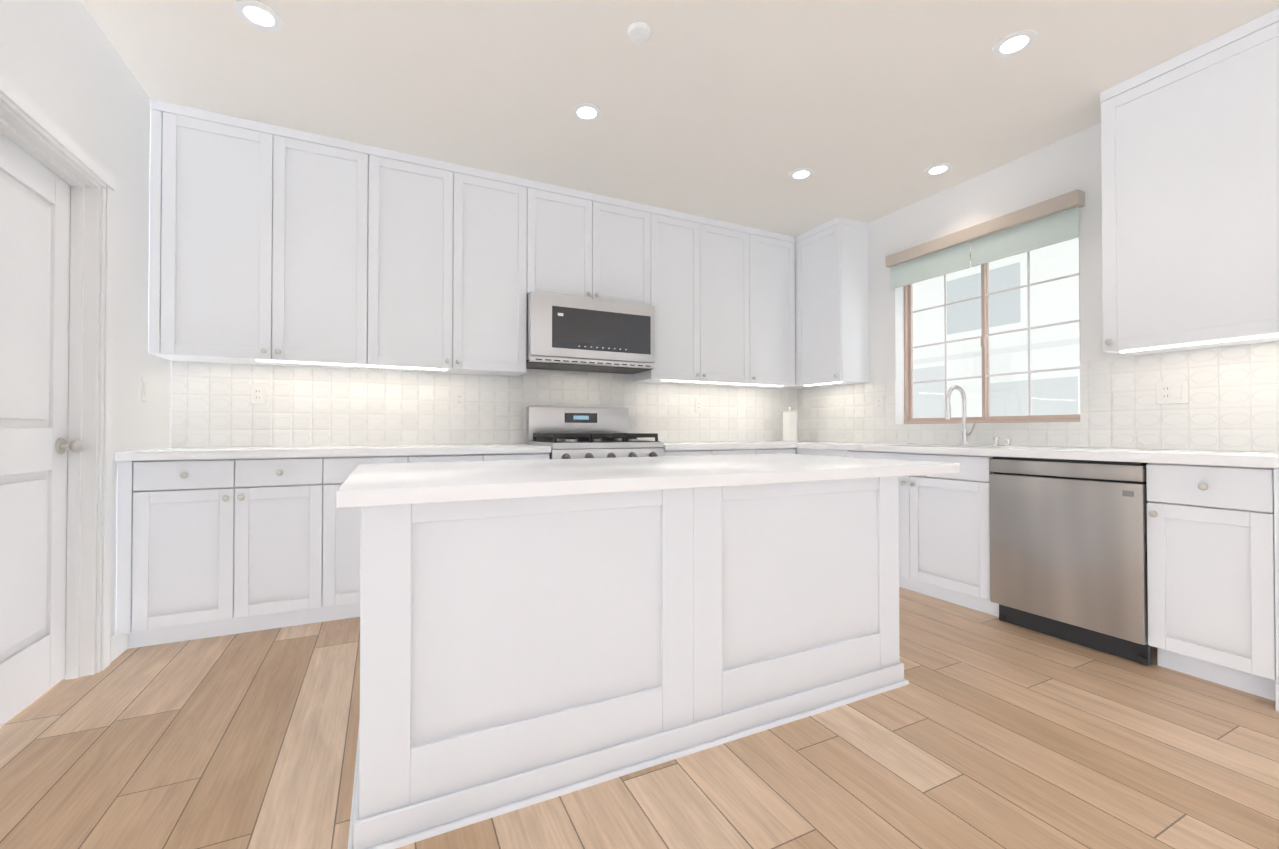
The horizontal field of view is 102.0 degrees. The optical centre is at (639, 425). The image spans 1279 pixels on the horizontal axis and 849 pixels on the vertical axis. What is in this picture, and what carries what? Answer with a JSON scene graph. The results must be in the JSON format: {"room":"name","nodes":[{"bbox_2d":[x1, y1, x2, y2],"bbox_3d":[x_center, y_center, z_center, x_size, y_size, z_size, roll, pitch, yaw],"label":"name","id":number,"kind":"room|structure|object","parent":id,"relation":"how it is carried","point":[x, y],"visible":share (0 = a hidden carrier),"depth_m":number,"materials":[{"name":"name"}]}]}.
{"room":"kitchen","nodes":[
{"label":"kitchen","id":0,"kind":"room"},
{"bbox_2d":[0,0,170,638],"bbox_3d":[-1.333,-0.348,0.000,0.170,2.770,6.560,0,-1,-26],"label":"wall","id":1,"kind":"structure","parent":0,"point":[63,65],"depth_m":2.37,"materials":[{"name":"white paint"}]},
{"bbox_2d":[0,131,84,726],"bbox_3d":[-2.225,0.013,1.864,0.114,2.069,0.715,0,-1,-26],"label":"door","id":2,"kind":"structure","parent":1,"relation":"in","point":[35,221],"depth_m":1.96,"materials":[{"name":"white wood"}]},
{"bbox_2d":[0,70,114,679],"bbox_3d":[-2.232,-0.035,1.862,0.190,2.182,0.922,0,-1,-26],"label":"door frame","id":3,"kind":"structure","parent":1,"relation":"attached to","point":[29,125],"depth_m":2.20,"materials":[{"name":"white wood"}]},
{"bbox_2d":[110,634,127,662],"bbox_3d":[-1.127,0.982,-0.222,0.012,0.105,5.985,0,-1,-26],"label":"baseboard","id":4,"kind":"structure","parent":1,"relation":"attached to","point":[118,644],"depth_m":2.37,"materials":[{"name":"white wood"}]},
{"bbox_2d":[141,377,147,400],"bbox_3d":[-2.527,-0.186,2.650,0.010,0.120,0.075,0,-1,-26],"label":"light switch","id":5,"kind":"object","parent":1,"relation":"attached to","point":[144,388],"visible":1,"depth_m":2.64,"materials":[{"name":"white plastic"}]},
{"bbox_2d":[171,361,796,447],"bbox_3d":[-0.612,-0.307,4.097,5.060,2.770,0.170,0,-1,-26],"label":"wall","id":6,"kind":"structure","parent":0,"point":[467,374],"depth_m":3.64,"materials":[{"name":"white paint"}]},
{"bbox_2d":[148,99,383,369],"bbox_3d":[-2.142,-1.037,3.077,1.065,1.328,0.327,0,-1,-26],"label":"upper cabinet","id":7,"kind":"object","parent":6,"relation":"attached to","point":[272,242],"depth_m":2.91,"materials":[{"name":"white wood"}]},
{"bbox_2d":[256,360,446,370],"bbox_3d":[-1.702,-0.368,3.136,1.013,0.007,0.091,0,-1,-26],"label":"led light","id":8,"kind":"object","parent":7,"relation":"attached to","point":[256,360],"depth_m":3.13,"materials":[{"name":"white plastic"}]},
{"bbox_2d":[380,149,539,376],"bbox_3d":[-1.280,-1.033,3.497,1.088,1.328,0.327,0,-1,-26],"label":"upper cabinet","id":9,"kind":"object","parent":6,"relation":"attached to","point":[460,245],"depth_m":3.36,"materials":[{"name":"white wood"}]},
{"bbox_2d":[171,361,797,446],"bbox_3d":[-0.576,-0.145,4.013,4.709,0.560,0.007,0,-1,-26],"label":"tile backsplash","id":10,"kind":"structure","parent":6,"relation":"attached to","point":[211,406],"depth_m":3.56,"materials":[{"name":"white tile"}]},
{"bbox_2d":[250,384,265,403],"bbox_3d":[-2.320,-0.191,3.153,0.075,0.120,0.008,0,-1,-26],"label":"outlet","id":11,"kind":"object","parent":10,"relation":"attached to","point":[258,394],"depth_m":3.15,"materials":[{"name":"white plastic"}]},
{"bbox_2d":[454,391,464,407],"bbox_3d":[-1.274,-0.186,3.664,0.075,0.120,0.008,0,-1,-26],"label":"outlet","id":12,"kind":"object","parent":10,"relation":"attached to","point":[459,396],"depth_m":3.66,"materials":[{"name":"white plastic"}]},
{"bbox_2d":[695,399,701,411],"bbox_3d":[0.518,-0.177,4.539,0.075,0.120,0.008,0,-1,-26],"label":"outlet","id":13,"kind":"object","parent":10,"relation":"attached to","point":[698,402],"depth_m":4.53,"materials":[{"name":"white plastic"}]},
{"bbox_2d":[540,182,651,305],"bbox_3d":[-0.414,-1.303,3.923,0.958,0.780,0.327,0,-1,-26],"label":"upper cabinet","id":14,"kind":"object","parent":6,"relation":"attached to","point":[594,246],"depth_m":3.78,"materials":[{"name":"white wood"}]},
{"bbox_2d":[526,291,654,373],"bbox_3d":[-0.397,-0.667,3.880,0.950,0.477,0.410,0,-1,-26],"label":"over-the-range microwave","id":15,"kind":"object","parent":14,"relation":"attached to","point":[569,333],"visible":1,"depth_m":3.69,"materials":[{"name":"silver metal"}]},
{"bbox_2d":[633,206,707,384],"bbox_3d":[0.217,-1.026,4.229,0.565,1.328,0.327,0,-1,-26],"label":"upper cabinet","id":16,"kind":"object","parent":6,"relation":"attached to","point":[679,239],"depth_m":4.11,"materials":[{"name":"white wood"}]},
{"bbox_2d":[696,218,759,386],"bbox_3d":[0.642,-1.024,4.436,0.616,1.328,0.327,0,-1,-26],"label":"upper cabinet","id":17,"kind":"object","parent":6,"relation":"attached to","point":[733,297],"depth_m":4.33,"materials":[{"name":"white wood"}]},
{"bbox_2d":[662,380,782,386],"bbox_3d":[0.733,-0.356,4.325,1.222,0.007,0.091,0,-1,-26],"label":"led light","id":18,"kind":"object","parent":17,"relation":"attached to","point":[662,380],"depth_m":4.32,"materials":[{"name":"white plastic"}]},
{"bbox_2d":[753,229,794,387],"bbox_3d":[1.064,-1.022,4.642,0.560,1.328,0.327,0,-1,-26],"label":"upper cabinet","id":19,"kind":"object","parent":6,"relation":"attached to","point":[775,252],"depth_m":4.53,"materials":[{"name":"white wood"}]},
{"bbox_2d":[0,587,1278,848],"bbox_3d":[0.671,1.077,0.965,5.490,0.060,6.900,0,-1,-26],"label":"floor","id":20,"kind":"structure","parent":0,"point":[984,731],"depth_m":1.62,"materials":[{"name":"brown wood"}]},
{"bbox_2d":[116,457,339,648],"bbox_3d":[-2.157,0.617,2.869,0.871,0.898,0.657,0,-1,-26],"label":"base cabinet","id":21,"kind":"object","parent":20,"relation":"on","point":[207,548],"depth_m":2.56,"materials":[{"name":"white wood"}]},
{"bbox_2d":[336,454,483,619],"bbox_3d":[-1.477,0.620,3.201,0.881,0.898,0.657,0,-1,-26],"label":"base cabinet","id":22,"kind":"object","parent":20,"relation":"on","point":[350,517],"depth_m":2.81,"materials":[{"name":"white wood"}]},
{"bbox_2d":[115,444,550,460],"bbox_3d":[-1.622,0.147,3.118,2.045,0.042,0.688,0,-1,-26],"label":"countertop","id":23,"kind":"structure","parent":22,"relation":"on","point":[178,453],"depth_m":2.80,"materials":[{"name":"white stone"}]},
{"bbox_2d":[352,489,667,848],"bbox_3d":[-0.528,0.630,1.915,0.847,0.854,1.008,0,-1,-26],"label":"panel","id":24,"kind":"object","parent":20,"relation":"on","point":[518,653],"depth_m":1.43,"materials":[{"name":"white wood"}]},
{"bbox_2d":[336,454,959,507],"bbox_3d":[0.095,0.184,2.237,2.347,0.041,1.113,0,-1,-26],"label":"countertop","id":25,"kind":"structure","parent":24,"relation":"on","point":[377,484],"depth_m":1.76,"materials":[{"name":"white stone"}]},
{"bbox_2d":[484,453,548,460],"bbox_3d":[-0.923,0.623,3.472,0.470,0.898,0.657,0,-1,-26],"label":"base cabinet","id":26,"kind":"object","parent":20,"relation":"on","point":[516,456],"depth_m":3.20,"materials":[{"name":"white wood"}]},
{"bbox_2d":[526,406,663,458],"bbox_3d":[-0.327,0.466,3.721,0.804,1.218,0.721,0,-1,-26],"label":"range","id":27,"kind":"object","parent":20,"relation":"on","point":[572,432],"visible":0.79,"depth_m":3.80,"materials":[{"name":"silver metal"}]},
{"bbox_2d":[668,486,727,760],"bbox_3d":[-0.045,0.632,2.151,0.229,0.854,1.008,0,-1,-26],"label":"base cabinet","id":28,"kind":"object","parent":20,"relation":"on","point":[697,517],"depth_m":1.70,"materials":[{"name":"white wood"}]},
{"bbox_2d":[664,448,795,455],"bbox_3d":[0.579,0.630,4.190,1.222,0.898,0.684,0,-1,-26],"label":"base cabinet","id":29,"kind":"object","parent":20,"relation":"on","point":[728,452],"depth_m":3.90,"materials":[{"name":"white"}]},
{"bbox_2d":[728,476,903,741],"bbox_3d":[0.453,0.634,2.394,0.880,0.854,1.008,0,-1,-26],"label":"panel","id":30,"kind":"object","parent":20,"relation":"on","point":[813,566],"depth_m":1.93,"materials":[{"name":"white wood"}]},
{"bbox_2d":[795,448,922,475],"bbox_3d":[1.691,0.628,4.027,0.627,0.898,0.631,0,-1,-26],"label":"base cabinet","id":31,"kind":"object","parent":20,"relation":"on","point":[821,452],"depth_m":3.59,"materials":[{"name":"white wood"}]},
{"bbox_2d":[664,441,794,450],"bbox_3d":[0.563,0.158,4.185,1.189,0.042,0.692,0,-1,-26],"label":"countertop","id":32,"kind":"structure","parent":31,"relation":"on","point":[668,446],"depth_m":3.94,"materials":[{"name":"white stone"}]},
{"bbox_2d":[795,441,1278,467],"bbox_3d":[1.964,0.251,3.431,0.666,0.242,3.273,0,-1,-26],"label":"countertop","id":33,"kind":"structure","parent":31,"relation":"on","point":[1235,458],"depth_m":2.53,"materials":[{"name":"white stone"}]},
{"bbox_2d":[782,407,798,441],"bbox_3d":[1.373,-0.017,4.724,0.150,0.318,0.150,0,-1,-26],"label":"paper towel holder","id":34,"kind":"object","parent":33,"relation":"on","point":[789,426],"visible":1,"depth_m":4.67,"materials":[{"name":"white paper"}]},
{"bbox_2d":[945,385,975,444],"bbox_3d":[2.115,-0.070,3.408,0.217,0.397,0.118,0,-1,-26],"label":"faucet","id":35,"kind":"object","parent":33,"relation":"on","point":[965,433],"visible":0.98,"depth_m":3.45,"materials":[{"name":"silver metal"}]},
{"bbox_2d":[992,437,999,445],"bbox_3d":[2.263,0.099,3.288,0.043,0.057,0.043,0,-1,-35],"label":"accessory","id":36,"kind":"object","parent":33,"relation":"on","point":[996,439],"depth_m":3.28,"materials":[{"name":"silver metal"}]},
{"bbox_2d":[1004,439,1011,445],"bbox_3d":[2.293,0.106,3.225,0.043,0.042,0.043,0,-1,-35],"label":"accessory","id":37,"kind":"object","parent":33,"relation":"on","point":[1007,442],"depth_m":3.21,"materials":[{"name":"silver metal"}]},
{"bbox_2d":[899,476,998,616],"bbox_3d":[2.001,0.729,3.391,0.627,0.685,0.916,0,-1,-26],"label":"base cabinet","id":38,"kind":"object","parent":20,"relation":"on","point":[944,537],"depth_m":3.08,"materials":[{"name":"white wood"}]},
{"bbox_2d":[990,457,1149,665],"bbox_3d":[2.340,0.616,2.684,0.640,0.896,0.640,0,-1,-26],"label":"dishwasher","id":39,"kind":"object","parent":20,"relation":"on","point":[1068,550],"visible":0.83,"depth_m":2.49,"materials":[{"name":"silver metal"}]},
{"bbox_2d":[1146,463,1278,711],"bbox_3d":[2.577,0.610,2.182,0.654,0.898,0.460,0,-1,-26],"label":"base cabinet","id":40,"kind":"object","parent":20,"relation":"on","point":[1213,568],"visible":1,"depth_m":2.08,"materials":[{"name":"white wood"}]},
{"bbox_2d":[81,0,1278,236],"bbox_3d":[0.865,-1.772,1.088,5.060,0.100,6.900,0,-1,-26],"label":"ceiling","id":41,"kind":"structure","parent":0,"point":[741,110],"depth_m":2.57,"materials":[{"name":"white paint"}]},
{"bbox_2d":[234,0,282,31],"bbox_3d":[-1.582,-1.708,2.157,0.163,0.006,0.170,0,-1,-26],"label":"recessed light","id":42,"kind":"object","parent":41,"relation":"in","point":[258,15],"depth_m":2.16,"materials":[{"name":"white plastic"}]},
{"bbox_2d":[572,103,601,121],"bbox_3d":[-0.286,-1.701,2.814,0.164,0.006,0.169,0,-1,-26],"label":"recessed light","id":43,"kind":"object","parent":41,"relation":"in","point":[584,112],"depth_m":2.82,"materials":[{"name":"white plastic"}]},
{"bbox_2d":[628,22,650,43],"bbox_3d":[-0.001,-1.695,2.244,0.100,0.029,0.100,0,-1,-26],"label":"smoke detector","id":44,"kind":"object","parent":41,"relation":"attached to","point":[639,32],"visible":1,"depth_m":2.22,"materials":[{"name":"white plastic"}]},
{"bbox_2d":[789,168,813,180],"bbox_3d":[1.088,-1.695,3.489,0.167,0.006,0.169,0,-1,-26],"label":"recessed light","id":45,"kind":"object","parent":41,"relation":"in","point":[800,174],"depth_m":3.49,"materials":[{"name":"white plastic"}]},
{"bbox_2d":[924,163,951,175],"bbox_3d":[1.974,-1.695,3.428,0.171,0.006,0.166,0,-1,-26],"label":"recessed light","id":46,"kind":"object","parent":41,"relation":"in","point":[942,168],"depth_m":3.43,"materials":[{"name":"white plastic"}]},
{"bbox_2d":[992,29,1036,57],"bbox_3d":[1.674,-1.706,2.314,0.169,0.006,0.165,0,-1,-26],"label":"recessed light","id":47,"kind":"object","parent":41,"relation":"in","point":[1013,44],"depth_m":2.31,"materials":[{"name":"white"}]},
{"bbox_2d":[808,123,1276,451],"bbox_3d":[3.061,-0.326,2.146,0.170,2.770,6.560,0,-1,-26],"label":"wall","id":48,"kind":"structure","parent":0,"point":[1066,165],"depth_m":3.43,"materials":[{"name":"white paint"}]},
{"bbox_2d":[773,216,868,389],"bbox_3d":[1.566,-1.021,4.610,0.354,1.329,0.827,0,-1,-26],"label":"upper cabinet","id":49,"kind":"object","parent":48,"relation":"attached to","point":[831,308],"visible":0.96,"depth_m":4.29,"materials":[{"name":"white wood"}]},
{"bbox_2d":[804,382,841,385],"bbox_3d":[1.547,-0.356,4.374,0.086,0.007,0.344,0,-1,-26],"label":"led light","id":50,"kind":"object","parent":49,"relation":"attached to","point":[832,382],"depth_m":4.41,"materials":[{"name":"white plastic"}]},
{"bbox_2d":[886,189,1084,289],"bbox_3d":[2.251,-1.210,3.534,0.074,0.265,1.270,0,-1,-26],"label":"shade valance","id":51,"kind":"object","parent":48,"relation":"attached to","point":[1051,221],"visible":1,"depth_m":3.39,"materials":[{"name":"beige"}]},
{"bbox_2d":[904,238,1079,423],"bbox_3d":[2.390,-0.622,3.596,0.067,1.210,1.210,0,-1,-26],"label":"window","id":52,"kind":"structure","parent":48,"relation":"in","point":[909,347],"depth_m":3.58,"materials":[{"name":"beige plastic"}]},
{"bbox_2d":[798,341,1278,451],"bbox_3d":[2.332,-0.119,3.433,0.007,0.497,3.586,0,-1,-26],"label":"tile backsplash","id":53,"kind":"structure","parent":48,"relation":"attached to","point":[1232,404],"depth_m":2.78,"materials":[{"name":"white tile"}]},
{"bbox_2d":[876,396,883,410],"bbox_3d":[1.947,-0.180,4.205,0.008,0.120,0.075,0,-1,-26],"label":"outlet","id":54,"kind":"object","parent":53,"relation":"attached to","point":[879,399],"depth_m":4.20,"materials":[{"name":"white plastic"}]},
{"bbox_2d":[1156,379,1188,403],"bbox_3d":[2.711,-0.172,2.638,0.010,0.120,0.121,0,-1,-26],"label":"outlet","id":55,"kind":"object","parent":53,"relation":"attached to","point":[1173,392],"depth_m":2.64,"materials":[{"name":"white plastic"}]},
{"bbox_2d":[1100,8,1278,355],"bbox_3d":[2.688,-1.045,2.345,0.327,1.328,0.831,0,-1,-26],"label":"upper cabinet","id":56,"kind":"object","parent":48,"relation":"attached to","point":[1190,187],"visible":1,"depth_m":2.33,"materials":[{"name":"white wood"}]},
{"bbox_2d":[1120,334,1278,352],"bbox_3d":[2.525,-0.376,2.371,0.086,0.007,0.524,0,-1,-26],"label":"led light","id":57,"kind":"object","parent":56,"relation":"attached to","point":[1219,341],"depth_m":2.35,"materials":[{"name":"white plastic"}]},
{"label":"outside","id":58,"kind":"structure","parent":0,"visible":0},
{"bbox_2d":[913,237,1079,417],"bbox_3d":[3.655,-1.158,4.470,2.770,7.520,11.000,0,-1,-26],"label":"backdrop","id":59,"kind":"structure","parent":58,"point":[1018,381],"depth_m":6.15,"materials":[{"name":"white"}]}
]}

